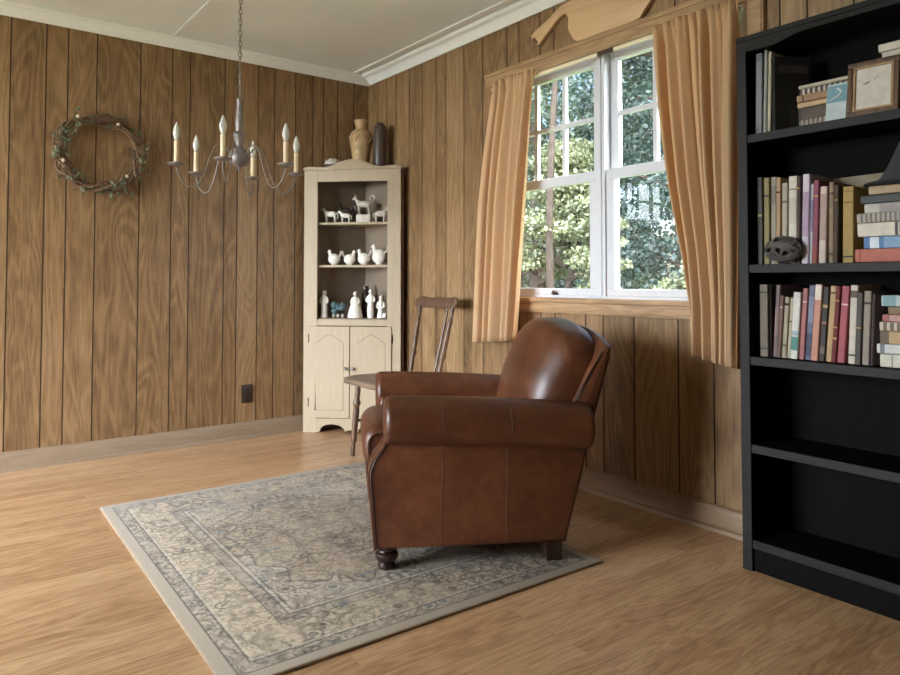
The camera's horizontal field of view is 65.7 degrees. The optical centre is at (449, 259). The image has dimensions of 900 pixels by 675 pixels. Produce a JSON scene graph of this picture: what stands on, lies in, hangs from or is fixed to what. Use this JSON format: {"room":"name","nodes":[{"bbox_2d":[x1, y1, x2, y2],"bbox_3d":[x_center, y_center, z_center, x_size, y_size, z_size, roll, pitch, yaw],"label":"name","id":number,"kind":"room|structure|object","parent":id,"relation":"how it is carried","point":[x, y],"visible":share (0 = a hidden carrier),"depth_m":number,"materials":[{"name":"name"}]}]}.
{"room":"living room","nodes":[
{"label":"living room","id":0,"kind":"room"},
{"bbox_2d":[0,15,368,452],"bbox_3d":[-2.777,-0.134,3.442,5.400,2.480,0.120,1,-2,-37],"label":"wall","id":1,"kind":"structure","parent":0,"point":[150,311],"depth_m":4.12,"materials":[{"name":"brown wood"}]},
{"bbox_2d":[50,107,156,199],"bbox_3d":[-1.953,-0.591,3.945,0.548,0.506,0.074,1,-2,-37],"label":"wreath","id":2,"kind":"object","parent":1,"relation":"attached to","point":[62,130],"visible":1,"depth_m":3.92,"materials":[{"name":"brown plant"}]},
{"bbox_2d":[0,415,337,472],"bbox_3d":[-2.726,1.053,3.346,5.389,0.101,0.034,1,-2,-37],"label":"baseboard","id":3,"kind":"structure","parent":1,"relation":"attached to","point":[11,461],"depth_m":4.06,"materials":[{"name":"brown wood"}]},
{"bbox_2d":[0,0,368,85],"bbox_3d":[-2.725,-1.340,3.418,5.389,0.069,0.038,1,-2,-37],"label":"trim","id":4,"kind":"structure","parent":1,"relation":"attached to","point":[7,8],"depth_m":4.19,"materials":[{"name":"paint"}]},
{"bbox_2d":[241,384,251,402],"bbox_3d":[-1.299,0.859,4.455,0.072,0.116,0.009,1,-2,-37],"label":"wall outlet","id":5,"kind":"object","parent":1,"relation":"attached to","point":[246,390],"visible":1,"depth_m":4.45,"materials":[{"name":"plastic"}]},
{"bbox_2d":[4,0,519,73],"bbox_3d":[-0.802,-1.493,0.889,5.640,0.080,6.640,1,-2,-37],"label":"ceiling","id":6,"kind":"structure","parent":0,"point":[346,35],"depth_m":3.98,"materials":[{"name":"paint"}]},
{"bbox_2d":[173,0,217,36],"bbox_3d":[0.268,-1.425,1.683,0.035,0.006,6.350,1,-2,-37],"label":"trim","id":7,"kind":"structure","parent":6,"relation":"attached to","point":[203,9],"depth_m":3.90,"materials":[{"name":"paint"}]},
{"bbox_2d":[167,0,303,195],"bbox_3d":[-1.064,-0.858,3.528,0.680,1.025,0.621,1,-2,-37],"label":"chandelier","id":8,"kind":"object","parent":6,"relation":"hanging from","point":[239,157],"visible":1,"depth_m":3.50,"materials":[{"name":"grey metal"}]},
{"bbox_2d":[353,0,512,73],"bbox_3d":[1.249,-1.401,2.429,0.032,0.008,6.350,1,-2,-37],"label":"trim","id":9,"kind":"structure","parent":6,"relation":"attached to","point":[503,2],"depth_m":4.16,"materials":[{"name":"paint"}]},
{"bbox_2d":[0,426,899,674],"bbox_3d":[-0.802,1.056,0.810,5.640,0.060,6.640,1,-2,-37],"label":"floor","id":10,"kind":"structure","parent":0,"point":[666,596],"depth_m":2.14,"materials":[{"name":"laminate"}]},
{"bbox_2d":[99,461,602,674],"bbox_3d":[-0.497,1.081,2.764,1.338,0.009,1.694,1,-2,-36],"label":"rug","id":11,"kind":"object","parent":10,"relation":"on","point":[279,575],"visible":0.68,"depth_m":2.39,"materials":[{"name":"beige fabric"}]},
{"bbox_2d":[360,317,610,569],"bbox_3d":[0.098,0.655,2.779,0.894,0.842,0.831,0,-2,-9],"label":"armchair","id":12,"kind":"object","parent":11,"relation":"on","point":[452,458],"visible":1,"depth_m":2.43,"materials":[{"name":"brown leather"}]},
{"bbox_2d":[360,405,382,460],"bbox_3d":[-0.029,0.681,2.759,0.638,0.166,0.444,0,-2,-9],"label":"seat cushion","id":13,"kind":"object","parent":12,"relation":"on","point":[371,423],"depth_m":2.53,"materials":[{"name":"brown leather"}]},
{"bbox_2d":[497,317,593,400],"bbox_3d":[0.346,0.459,2.822,0.332,0.446,0.610,0,-2,-9],"label":"cushion","id":14,"kind":"object","parent":12,"relation":"on","point":[550,358],"depth_m":2.60,"materials":[{"name":"brown leather"}]},
{"bbox_2d":[303,159,403,431],"bbox_3d":[-0.625,0.243,4.758,0.684,1.808,0.401,0,-2,8],"label":"tall cabinet","id":15,"kind":"object","parent":10,"relation":"on","point":[335,349],"visible":0.85,"depth_m":4.61,"materials":[{"name":"paint"}]},
{"bbox_2d":[318,265,386,267],"bbox_3d":[-0.623,0.050,4.786,0.620,0.016,0.319,0,-2,8],"label":"shelf","id":16,"kind":"object","parent":15,"relation":"attached to","point":[319,266],"depth_m":4.64,"materials":[{"name":"beige paint"}]},
{"bbox_2d":[318,222,386,227],"bbox_3d":[-0.623,-0.235,4.795,0.620,0.016,0.319,0,-2,8],"label":"shelf","id":17,"kind":"object","parent":15,"relation":"attached to","point":[320,224],"depth_m":4.72,"materials":[{"name":"beige paint"}]},
{"bbox_2d":[347,291,362,317],"bbox_3d":[-0.636,0.303,4.678,0.104,0.177,0.102,0,-2,8],"label":"figurine","id":18,"kind":"object","parent":15,"relation":"on","point":[355,311],"visible":1,"depth_m":4.65,"materials":[{"name":"ceramic"}]},
{"bbox_2d":[349,119,372,162],"bbox_3d":[-0.612,-0.773,4.788,0.164,0.362,0.165,1,-2,-37],"label":"vase","id":19,"kind":"object","parent":15,"relation":"on","point":[361,140],"visible":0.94,"depth_m":4.74,"materials":[{"name":"beige ceramic"}]},
{"bbox_2d":[352,194,374,221],"bbox_3d":[-0.586,-0.344,4.727,0.160,0.196,0.054,0,-2,8],"label":"cow figurine","id":20,"kind":"object","parent":15,"relation":"on","point":[360,217],"visible":0.97,"depth_m":4.71,"materials":[{"name":"ceramic"}]},
{"bbox_2d":[371,244,386,264],"bbox_3d":[-0.471,-0.033,4.661,0.125,0.140,0.080,0,-2,8],"label":"bird figurine","id":21,"kind":"object","parent":15,"relation":"on","point":[379,256],"visible":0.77,"depth_m":4.63,"materials":[{"name":"ceramic"}]},
{"bbox_2d":[373,123,386,165],"bbox_3d":[-0.477,-0.759,4.730,0.092,0.330,0.091,1,-2,-37],"label":"vase","id":22,"kind":"object","parent":15,"relation":"on","point":[379,129],"visible":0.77,"depth_m":4.69,"materials":[{"name":"ceramic"}]},
{"bbox_2d":[344,296,457,455],"bbox_3d":[-0.268,0.671,3.983,0.564,0.908,0.445,1,-2,-37],"label":"wooden chair","id":23,"kind":"object","parent":10,"relation":"on","point":[367,381],"visible":0.35,"depth_m":3.99,"materials":[{"name":"brown wood"}]},
{"bbox_2d":[736,0,899,620],"bbox_3d":[1.389,0.136,2.162,0.238,1.862,0.912,1,-2,-37],"label":"bookcase","id":24,"kind":"object","parent":10,"relation":"on","point":[820,440],"visible":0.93,"depth_m":2.39,"materials":[{"name":"black wood"}]},
{"bbox_2d":[756,53,764,132],"bbox_3d":[1.157,-0.580,2.505,0.181,0.288,0.024,1,-1,-37],"label":"book","id":25,"kind":"object","parent":24,"relation":"on","point":[760,57],"visible":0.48,"depth_m":2.45,"materials":[{"name":"paper"}]},
{"bbox_2d":[757,177,763,263],"bbox_3d":[1.153,-0.134,2.494,0.171,0.306,0.019,1,-2,-37],"label":"book","id":26,"kind":"object","parent":24,"relation":"on","point":[760,180],"visible":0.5,"depth_m":2.44,"materials":[{"name":"paper"}]},
{"bbox_2d":[764,178,770,263],"bbox_3d":[1.165,-0.132,2.476,0.161,0.302,0.020,1,-2,-37],"label":"book","id":27,"kind":"object","parent":24,"relation":"on","point":[767,181],"visible":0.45,"depth_m":2.43,"materials":[{"name":"paper"}]},
{"bbox_2d":[763,50,782,131],"bbox_3d":[1.173,-0.584,2.491,0.180,0.296,0.011,1,-1,-37],"label":"book","id":28,"kind":"object","parent":24,"relation":"on","point":[766,63],"visible":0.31,"depth_m":2.44,"materials":[{"name":"paper"}]},
{"bbox_2d":[770,285,775,356],"bbox_3d":[1.171,0.215,2.459,0.160,0.247,0.008,1,-1,-37],"label":"book","id":29,"kind":"object","parent":24,"relation":"on","point":[772,287],"visible":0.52,"depth_m":2.41,"materials":[{"name":"fabric"}]},
{"bbox_2d":[768,52,781,130],"bbox_3d":[1.180,-0.580,2.480,0.170,0.286,0.011,1,0,-37],"label":"book","id":30,"kind":"object","parent":24,"relation":"on","point":[771,54],"visible":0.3,"depth_m":2.43,"materials":[{"name":"paper"}]},
{"bbox_2d":[771,177,779,263],"bbox_3d":[1.187,-0.133,2.463,0.171,0.302,0.020,1,-1,-37],"label":"book","id":31,"kind":"object","parent":24,"relation":"on","point":[773,179],"visible":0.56,"depth_m":2.41,"materials":[{"name":"paper"}]},
{"bbox_2d":[760,284,791,356],"bbox_3d":[1.158,0.214,2.477,0.171,0.250,0.030,1,-2,-37],"label":"book","id":32,"kind":"object","parent":24,"relation":"on","point":[764,288],"visible":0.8,"depth_m":2.42,"materials":[{"name":"paper"}]},
{"bbox_2d":[776,177,788,263],"bbox_3d":[1.189,-0.131,2.439,0.161,0.297,0.016,1,-1,-37],"label":"book","id":33,"kind":"object","parent":24,"relation":"on","point":[780,180],"visible":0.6,"depth_m":2.39,"materials":[{"name":"paper"}]},
{"bbox_2d":[764,236,801,263],"bbox_3d":[1.125,-0.033,2.355,0.063,0.095,0.128,1,-2,-37],"label":"knot sculpture","id":34,"kind":"object","parent":24,"relation":"on","point":[781,249],"visible":1,"depth_m":2.33,"materials":[{"name":"grey stone"}]},
{"bbox_2d":[782,183,788,263],"bbox_3d":[1.200,-0.122,2.423,0.151,0.277,0.018,1,-1,-37],"label":"book","id":35,"kind":"object","parent":24,"relation":"on","point":[785,186],"visible":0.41,"depth_m":2.38,"materials":[{"name":"paper"}]},
{"bbox_2d":[777,295,793,357],"bbox_3d":[1.186,0.231,2.423,0.151,0.213,0.027,1,-2,-37],"label":"book","id":36,"kind":"object","parent":24,"relation":"on","point":[782,298],"visible":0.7,"depth_m":2.38,"materials":[{"name":"paper"}]},
{"bbox_2d":[782,297,790,357],"bbox_3d":[1.198,0.233,2.413,0.151,0.208,0.030,1,-2,-37],"label":"book","id":37,"kind":"object","parent":24,"relation":"on","point":[787,299],"visible":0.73,"depth_m":2.37,"materials":[{"name":"paper"}]},
{"bbox_2d":[773,285,802,356],"bbox_3d":[1.186,0.213,2.445,0.161,0.249,0.030,1,-2,-37],"label":"book","id":38,"kind":"object","parent":24,"relation":"on","point":[780,289],"visible":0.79,"depth_m":2.40,"materials":[{"name":"paper"}]},
{"bbox_2d":[771,56,810,130],"bbox_3d":[1.181,-0.570,2.412,0.135,0.262,0.017,0,-2,-5],"label":"album","id":39,"kind":"object","parent":24,"relation":"on","point":[788,73],"visible":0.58,"depth_m":2.40,"materials":[{"name":"fabric"}]},
{"bbox_2d":[789,176,796,263],"bbox_3d":[1.227,-0.132,2.411,0.171,0.297,0.028,1,-1,-37],"label":"book","id":40,"kind":"object","parent":24,"relation":"on","point":[792,179],"visible":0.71,"depth_m":2.36,"materials":[{"name":"paper"}]},
{"bbox_2d":[790,292,802,358],"bbox_3d":[1.221,0.224,2.386,0.161,0.225,0.040,1,-2,-37],"label":"book","id":41,"kind":"object","parent":24,"relation":"on","point":[798,296],"visible":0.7,"depth_m":2.33,"materials":[{"name":"paper"}]},
{"bbox_2d":[797,176,802,263],"bbox_3d":[1.230,-0.131,2.385,0.161,0.294,0.013,1,-1,-37],"label":"book","id":42,"kind":"object","parent":24,"relation":"on","point":[799,178],"visible":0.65,"depth_m":2.34,"materials":[{"name":"paper"}]},
{"bbox_2d":[799,288,809,359],"bbox_3d":[1.239,0.216,2.369,0.161,0.238,0.034,1,-2,-37],"label":"book","id":43,"kind":"object","parent":24,"relation":"on","point":[805,304],"visible":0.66,"depth_m":2.32,"materials":[{"name":"paper"}]},
{"bbox_2d":[805,285,815,359],"bbox_3d":[1.255,0.211,2.355,0.161,0.249,0.039,1,-2,-37],"label":"book","id":44,"kind":"object","parent":24,"relation":"on","point":[812,287],"visible":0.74,"depth_m":2.31,"materials":[{"name":"paper"}]},
{"bbox_2d":[802,174,832,262],"bbox_3d":[1.251,-0.134,2.373,0.171,0.298,0.032,1,-2,-37],"label":"book","id":45,"kind":"object","parent":24,"relation":"on","point":[808,179],"visible":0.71,"depth_m":2.32,"materials":[{"name":"paper"}]},
{"bbox_2d":[812,180,828,262],"bbox_3d":[1.264,-0.122,2.340,0.161,0.273,0.028,1,-2,-37],"label":"book","id":46,"kind":"object","parent":24,"relation":"on","point":[818,184],"visible":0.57,"depth_m":2.29,"materials":[{"name":"paper"}]},
{"bbox_2d":[799,113,846,125],"bbox_3d":[1.289,-0.457,2.326,0.131,0.030,0.185,1,-2,-37],"label":"book","id":47,"kind":"object","parent":24,"relation":"on","point":[817,119],"visible":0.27,"depth_m":2.33,"materials":[{"name":"paper"}]},
{"bbox_2d":[798,104,825,120],"bbox_3d":[1.294,-0.493,2.340,0.131,0.041,0.185,1,-2,-37],"label":"book","id":48,"kind":"object","parent":47,"relation":"on","point":[820,110],"visible":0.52,"depth_m":2.34,"materials":[{"name":"paper"}]},
{"bbox_2d":[797,98,826,108],"bbox_3d":[1.291,-0.523,2.335,0.130,0.017,0.190,1,-2,-37],"label":"book","id":49,"kind":"object","parent":48,"relation":"on","point":[820,101],"visible":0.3,"depth_m":2.33,"materials":[{"name":"paper"}]},
{"bbox_2d":[797,90,826,103],"bbox_3d":[1.287,-0.544,2.331,0.131,0.024,0.190,1,-2,-37],"label":"book","id":50,"kind":"object","parent":49,"relation":"on","point":[821,94],"visible":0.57,"depth_m":2.33,"materials":[{"name":"paper"}]},
{"bbox_2d":[800,80,847,94],"bbox_3d":[1.299,-0.568,2.336,0.131,0.021,0.190,1,-2,-37],"label":"book","id":51,"kind":"object","parent":50,"relation":"on","point":[822,87],"visible":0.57,"depth_m":2.33,"materials":[{"name":"paper"}]},
{"bbox_2d":[799,76,847,89],"bbox_3d":[1.294,-0.585,2.333,0.130,0.011,0.190,1,-2,-37],"label":"book","id":52,"kind":"object","parent":51,"relation":"on","point":[843,78],"visible":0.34,"depth_m":2.31,"materials":[{"name":"paper"}]},
{"bbox_2d":[819,186,828,262],"bbox_3d":[1.281,-0.112,2.324,0.161,0.252,0.032,1,-2,-37],"label":"book","id":53,"kind":"object","parent":24,"relation":"on","point":[824,194],"visible":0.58,"depth_m":2.27,"materials":[{"name":"paper"}]},
{"bbox_2d":[819,287,830,361],"bbox_3d":[1.279,0.212,2.316,0.161,0.244,0.038,1,-2,-37],"label":"book","id":54,"kind":"object","parent":24,"relation":"on","point":[827,290],"visible":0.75,"depth_m":2.27,"materials":[{"name":"paper"}]},
{"bbox_2d":[811,284,843,360],"bbox_3d":[1.263,0.208,2.331,0.161,0.252,0.042,1,-2,-37],"label":"book","id":55,"kind":"object","parent":24,"relation":"on","point":[819,289],"visible":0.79,"depth_m":2.28,"materials":[{"name":"paper"}]},
{"bbox_2d":[826,286,835,361],"bbox_3d":[1.295,0.210,2.302,0.161,0.247,0.038,1,-2,-37],"label":"book","id":56,"kind":"object","parent":24,"relation":"on","point":[833,288],"visible":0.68,"depth_m":2.25,"materials":[{"name":"paper"}]},
{"bbox_2d":[825,82,847,120],"bbox_3d":[1.243,-0.505,2.240,0.023,0.123,0.062,1,-2,-37],"label":"booklet","id":57,"kind":"object","parent":24,"relation":"on","point":[836,104],"visible":0.98,"depth_m":2.24,"materials":[{"name":"paper"}]},
{"bbox_2d":[827,84,846,103],"bbox_3d":[1.245,-0.533,2.243,0.009,0.055,0.060,1,-2,-37],"label":"picture","id":58,"kind":"object","parent":57,"relation":"attached to","point":[836,93],"depth_m":2.24,"materials":[{"name":"paper"}]},
{"bbox_2d":[831,286,842,362],"bbox_3d":[1.300,0.210,2.283,0.161,0.246,0.034,1,-2,-37],"label":"book","id":59,"kind":"object","parent":24,"relation":"on","point":[838,300],"visible":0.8,"depth_m":2.23,"materials":[{"name":"paper"}]},
{"bbox_2d":[834,185,845,262],"bbox_3d":[1.299,-0.112,2.285,0.151,0.250,0.014,1,-1,-37],"label":"book","id":60,"kind":"object","parent":24,"relation":"on","point":[838,190],"visible":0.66,"depth_m":2.24,"materials":[{"name":"paper"}]},
{"bbox_2d":[829,182,852,262],"bbox_3d":[1.299,-0.118,2.308,0.161,0.263,0.016,1,-1,-37],"label":"book","id":61,"kind":"object","parent":24,"relation":"on","point":[831,184],"visible":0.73,"depth_m":2.26,"materials":[{"name":"paper"}]},
{"bbox_2d":[837,286,850,362],"bbox_3d":[1.315,0.209,2.269,0.161,0.247,0.043,1,-2,-37],"label":"book","id":62,"kind":"object","parent":24,"relation":"on","point":[843,345],"visible":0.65,"depth_m":2.22,"materials":[{"name":"paper"}]},
{"bbox_2d":[843,186,868,262],"bbox_3d":[1.331,-0.110,2.266,0.171,0.243,0.032,1,-1,-37],"label":"book","id":63,"kind":"object","parent":24,"relation":"on","point":[852,206],"visible":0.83,"depth_m":2.22,"materials":[{"name":"fabric"}]},
{"bbox_2d":[832,173,882,188],"bbox_3d":[1.383,-0.135,2.342,0.014,0.298,0.270,1,-2,-37],"label":"cardboard folder","id":64,"kind":"object","parent":24,"relation":"on","point":[859,181],"visible":0.16,"depth_m":2.34,"materials":[{"name":"beige cardboard"}]},
{"bbox_2d":[855,292,864,364],"bbox_3d":[1.341,0.218,2.228,0.161,0.226,0.029,1,-2,-37],"label":"book","id":65,"kind":"object","parent":24,"relation":"on","point":[860,296],"visible":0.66,"depth_m":2.18,"materials":[{"name":"paper"}]},
{"bbox_2d":[848,285,880,363],"bbox_3d":[1.339,0.207,2.252,0.171,0.250,0.035,1,-2,-37],"label":"book","id":66,"kind":"object","parent":24,"relation":"on","point":[855,289],"visible":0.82,"depth_m":2.20,"materials":[{"name":"paper"}]},
{"bbox_2d":[846,54,899,116],"bbox_3d":[1.311,-0.534,2.159,0.039,0.175,0.144,2,-2,-41],"label":"picture frame","id":67,"kind":"object","parent":24,"relation":"on","point":[873,86],"visible":0.94,"depth_m":2.16,"materials":[{"name":"brown wood"}]},
{"bbox_2d":[855,63,890,109],"bbox_3d":[1.313,-0.535,2.160,0.004,0.136,0.104,12,-9,-41],"label":"print","id":68,"kind":"object","parent":67,"relation":"attached to","point":[877,92],"depth_m":2.16},
{"bbox_2d":[862,290,891,365],"bbox_3d":[1.357,0.215,2.214,0.161,0.232,0.031,1,-2,-37],"label":"book","id":69,"kind":"object","parent":24,"relation":"on","point":[868,296],"visible":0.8,"depth_m":2.16,"materials":[{"name":"paper"}]},
{"bbox_2d":[855,248,899,261],"bbox_3d":[1.411,-0.012,2.152,0.171,0.041,0.230,1,-2,-37],"label":"book","id":70,"kind":"object","parent":24,"relation":"on","point":[883,254],"visible":0.84,"depth_m":2.14,"materials":[{"name":"paper"}]},
{"bbox_2d":[864,235,899,248],"bbox_3d":[1.430,-0.052,2.148,0.171,0.037,0.220,1,-2,-37],"label":"book","id":71,"kind":"object","parent":70,"relation":"on","point":[879,242],"visible":0.92,"depth_m":2.14,"materials":[{"name":"paper"}]},
{"bbox_2d":[858,221,899,237],"bbox_3d":[1.419,-0.093,2.150,0.166,0.042,0.235,1,-2,-37],"label":"book","id":72,"kind":"object","parent":71,"relation":"on","point":[877,229],"visible":0.92,"depth_m":2.14,"materials":[{"name":"paper"}]},
{"bbox_2d":[857,211,899,223],"bbox_3d":[1.414,-0.129,2.152,0.171,0.029,0.225,1,-2,-37],"label":"book","id":73,"kind":"object","parent":72,"relation":"on","point":[895,215],"visible":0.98,"depth_m":2.14,"materials":[{"name":"paper"}]},
{"bbox_2d":[864,201,899,212],"bbox_3d":[1.427,-0.160,2.147,0.161,0.029,0.215,1,-2,-37],"label":"book","id":74,"kind":"object","parent":73,"relation":"on","point":[889,206],"visible":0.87,"depth_m":2.14,"materials":[{"name":"paper"}]},
{"bbox_2d":[861,193,899,204],"bbox_3d":[1.421,-0.187,2.150,0.165,0.025,0.220,1,-2,-37],"label":"book","id":75,"kind":"object","parent":74,"relation":"on","point":[892,197],"visible":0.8,"depth_m":2.14,"materials":[{"name":"paper"}]},
{"bbox_2d":[869,184,899,194],"bbox_3d":[1.424,-0.214,2.133,0.160,0.026,0.200,1,-2,-37],"label":"book","id":76,"kind":"object","parent":75,"relation":"on","point":[891,188],"visible":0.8,"depth_m":2.13,"materials":[{"name":"paper"}]},
{"bbox_2d":[863,142,899,187],"bbox_3d":[1.400,-0.304,2.134,0.236,0.149,0.236,1,-2,-37],"label":"hat","id":77,"kind":"object","parent":76,"relation":"on","point":[891,175],"visible":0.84,"depth_m":2.12,"materials":[{"name":"fabric"}]},
{"bbox_2d":[871,293,894,365],"bbox_3d":[1.366,0.219,2.200,0.150,0.222,0.018,1,-2,-37],"label":"book","id":78,"kind":"object","parent":24,"relation":"on","point":[878,310],"visible":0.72,"depth_m":2.16,"materials":[{"name":"paper"}]},
{"bbox_2d":[880,353,899,367],"bbox_3d":[1.446,0.307,2.095,0.171,0.039,0.215,1,-2,-37],"label":"book","id":79,"kind":"object","parent":24,"relation":"on","point":[886,360],"visible":0.97,"depth_m":2.11,"materials":[{"name":"paper"}]},
{"bbox_2d":[877,343,899,354],"bbox_3d":[1.450,0.273,2.112,0.171,0.029,0.220,1,-2,-37],"label":"book","id":80,"kind":"object","parent":79,"relation":"on","point":[881,348],"visible":0.9,"depth_m":2.12,"materials":[{"name":"paper"}]},
{"bbox_2d":[880,331,899,344],"bbox_3d":[1.444,0.237,2.103,0.161,0.039,0.205,1,-2,-37],"label":"book","id":81,"kind":"object","parent":80,"relation":"on","point":[886,337],"visible":0.97,"depth_m":2.11,"materials":[{"name":"paper"}]},
{"bbox_2d":[879,321,899,331],"bbox_3d":[1.445,0.203,2.101,0.171,0.027,0.210,1,-2,-37],"label":"book","id":82,"kind":"object","parent":81,"relation":"on","point":[883,325],"visible":0.98,"depth_m":2.11,"materials":[{"name":"paper"}]},
{"bbox_2d":[882,314,899,321],"bbox_3d":[1.450,0.178,2.106,0.161,0.021,0.200,1,-2,-37],"label":"book","id":83,"kind":"object","parent":82,"relation":"on","point":[885,317],"visible":0.95,"depth_m":2.12,"materials":[{"name":"paper"}]},
{"bbox_2d":[888,306,899,314],"bbox_3d":[1.448,0.154,2.091,0.151,0.024,0.185,1,-2,-37],"label":"book","id":84,"kind":"object","parent":83,"relation":"on","point":[892,310],"visible":0.93,"depth_m":2.11,"materials":[{"name":"paper"}]},
{"bbox_2d":[881,295,899,306],"bbox_3d":[1.441,0.125,2.100,0.161,0.033,0.195,1,-2,-37],"label":"book","id":85,"kind":"object","parent":84,"relation":"on","point":[887,300],"visible":1,"depth_m":2.11,"materials":[{"name":"paper"}]},
{"bbox_3d":[1.465,-0.537,2.138,0.125,0.179,0.208,1,-2,-37],"label":"storage box","id":86,"kind":"object","parent":24,"relation":"on","visible":0},
{"bbox_2d":[882,49,899,57],"bbox_3d":[1.465,-0.638,2.140,0.127,0.022,0.205,1,-2,-37],"label":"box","id":87,"kind":"object","parent":86,"relation":"on","point":[897,51],"visible":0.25,"depth_m":2.16,"materials":[{"name":"cardboard"}]},
{"bbox_2d":[878,40,899,53],"bbox_3d":[1.460,-0.662,2.142,0.132,0.024,0.213,1,-2,-37],"label":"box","id":88,"kind":"object","parent":87,"relation":"on","point":[894,45],"visible":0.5,"depth_m":2.16,"materials":[{"name":"cardboard"}]},
{"bbox_2d":[368,0,864,510],"bbox_3d":[1.394,-0.162,2.521,0.120,2.480,6.400,1,-2,-37],"label":"wall","id":89,"kind":"structure","parent":0,"point":[666,417],"depth_m":3.86,"materials":[{"name":"brown wood"}]},
{"bbox_2d":[362,0,567,85],"bbox_3d":[1.324,-1.367,2.486,0.078,0.071,6.350,1,-2,-37],"label":"trim","id":90,"kind":"structure","parent":89,"relation":"attached to","point":[518,11],"depth_m":4.12,"materials":[{"name":"paint"}]},
{"bbox_2d":[519,297,689,319],"bbox_3d":[0.700,0.226,3.288,0.040,0.076,1.500,1,-2,-37],"label":"trim","id":91,"kind":"structure","parent":89,"relation":"attached to","point":[605,307],"depth_m":3.22,"materials":[{"name":"brown wood"}]},
{"bbox_2d":[484,0,745,88],"bbox_3d":[0.706,-1.032,3.326,0.029,0.076,1.652,1,-2,-37],"label":"trim","id":92,"kind":"structure","parent":89,"relation":"attached to","point":[642,27],"depth_m":3.30,"materials":[{"name":"brown wood"}]},
{"bbox_2d":[531,0,653,44],"bbox_3d":[0.681,-1.179,3.359,0.030,0.222,0.808,1,-2,-37],"label":"cutout","id":93,"kind":"object","parent":92,"relation":"on","point":[586,18],"visible":0.98,"depth_m":3.34,"materials":[{"name":"brown wood"}]},
{"bbox_2d":[491,7,740,90],"bbox_3d":[0.685,-0.964,3.313,0.030,0.020,1.470,1,-2,-37],"label":"curtain rod","id":94,"kind":"object","parent":89,"relation":"attached to","point":[612,49],"visible":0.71,"depth_m":3.26,"materials":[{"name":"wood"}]},
{"bbox_2d":[472,68,534,342],"bbox_3d":[0.283,-0.263,3.708,0.118,1.433,0.420,1,-2,-37],"label":"curtain","id":95,"kind":"object","parent":94,"relation":"hanging from","point":[502,192],"visible":0.99,"depth_m":3.69,"materials":[{"name":"fabric"}]},
{"bbox_2d":[652,0,739,368],"bbox_3d":[0.981,-0.293,2.812,0.102,1.433,0.380,1,-2,-37],"label":"curtain","id":96,"kind":"object","parent":94,"relation":"hanging from","point":[695,59],"visible":0.96,"depth_m":2.75,"materials":[{"name":"fabric"}]},
{"bbox_2d":[520,3,744,300],"bbox_3d":[0.755,-0.404,3.349,0.138,1.185,1.500,1,-2,-37],"label":"window","id":97,"kind":"structure","parent":89,"relation":"in","point":[608,112],"depth_m":3.31,"materials":[{"name":"white paint"}]},
{"bbox_2d":[578,467,742,540],"bbox_3d":[1.340,1.025,2.427,0.034,0.101,6.354,1,-2,-37],"label":"baseboard","id":98,"kind":"structure","parent":89,"relation":"attached to","point":[716,518],"depth_m":2.97,"materials":[{"name":"brown wood"}]},
{"bbox_2d":[745,0,765,35],"bbox_3d":[1.182,-0.385,2.683,0.027,1.256,0.073,1,-2,-37],"label":"trim","id":99,"kind":"structure","parent":89,"relation":"attached to","point":[755,10],"depth_m":2.69,"materials":[{"name":"brown wood"}]},
{"label":"outside","id":100,"kind":"structure","parent":0,"visible":0},
{"bbox_3d":[0.356,1.955,11.977,70.000,0.070,70.000,1,-2,-37],"label":"ground","id":101,"kind":"structure","parent":100,"visible":0},
{"bbox_2d":[546,81,557,287],"bbox_3d":[1.232,-2.124,8.145,2.974,7.854,2.822,1,-2,-37],"label":"utility pole","id":102,"kind":"object","parent":101,"relation":"on","point":[551,147],"visible":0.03,"depth_m":8.07,"materials":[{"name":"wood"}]},
{"bbox_2d":[520,83,626,287],"bbox_3d":[1.760,-2.548,19.588,5.433,9.417,5.806,1,-2,-37],"label":"leafy tree","id":103,"kind":"object","parent":101,"relation":"on","point":[559,285],"visible":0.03,"depth_m":19.07,"materials":[{"name":"green plant"}]},
{"bbox_2d":[523,74,623,288],"bbox_3d":[3.730,-2.834,28.030,6.942,11.166,8.579,0,-2,-9],"label":"leafy tree","id":104,"kind":"object","parent":101,"relation":"on","point":[576,88],"visible":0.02,"depth_m":26.88,"materials":[{"name":"green plant"}]},
{"bbox_2d":[521,138,643,288],"bbox_3d":[1.533,0.231,8.678,2.674,3.446,2.581,0,-2,12],"label":"leafy tree","id":105,"kind":"object","parent":101,"relation":"on","point":[573,232],"visible":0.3,"depth_m":8.47,"materials":[{"name":"green plant"}]},
{"bbox_2d":[520,59,651,287],"bbox_3d":[1.200,-2.174,13.161,4.434,8.287,4.030,1,-2,-37],"label":"leafy tree","id":106,"kind":"object","parent":101,"relation":"on","point":[535,281],"visible":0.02,"depth_m":12.88,"materials":[{"name":"green plant"}]},
{"bbox_2d":[550,52,684,289],"bbox_3d":[3.861,-1.956,11.002,4.015,7.697,4.012,-1,-2,26],"label":"leafy tree","id":107,"kind":"object","parent":101,"relation":"on","point":[634,250],"visible":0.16,"depth_m":11.24,"materials":[{"name":"green plant"}]},
{"bbox_2d":[568,51,680,288],"bbox_3d":[5.571,-2.816,16.796,5.689,9.923,5.288,1,-2,-37],"label":"leafy tree","id":108,"kind":"object","parent":101,"relation":"on","point":[576,129],"visible":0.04,"depth_m":17.09,"materials":[{"name":"green plant"}]},
{"bbox_2d":[591,71,674,283],"bbox_3d":[8.481,-3.454,23.943,7.603,11.490,7.226,0,-2,11],"label":"leafy tree","id":109,"kind":"object","parent":101,"relation":"on","point":[670,215],"visible":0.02,"depth_m":23.08,"materials":[{"name":"green plant"}]},
{"bbox_2d":[646,260,686,289],"bbox_3d":[2.755,0.847,7.386,1.596,2.118,1.471,2,-2,-43],"label":"shrub","id":110,"kind":"object","parent":101,"relation":"on","point":[664,283],"visible":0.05,"depth_m":7.44,"materials":[{"name":"green plant"}]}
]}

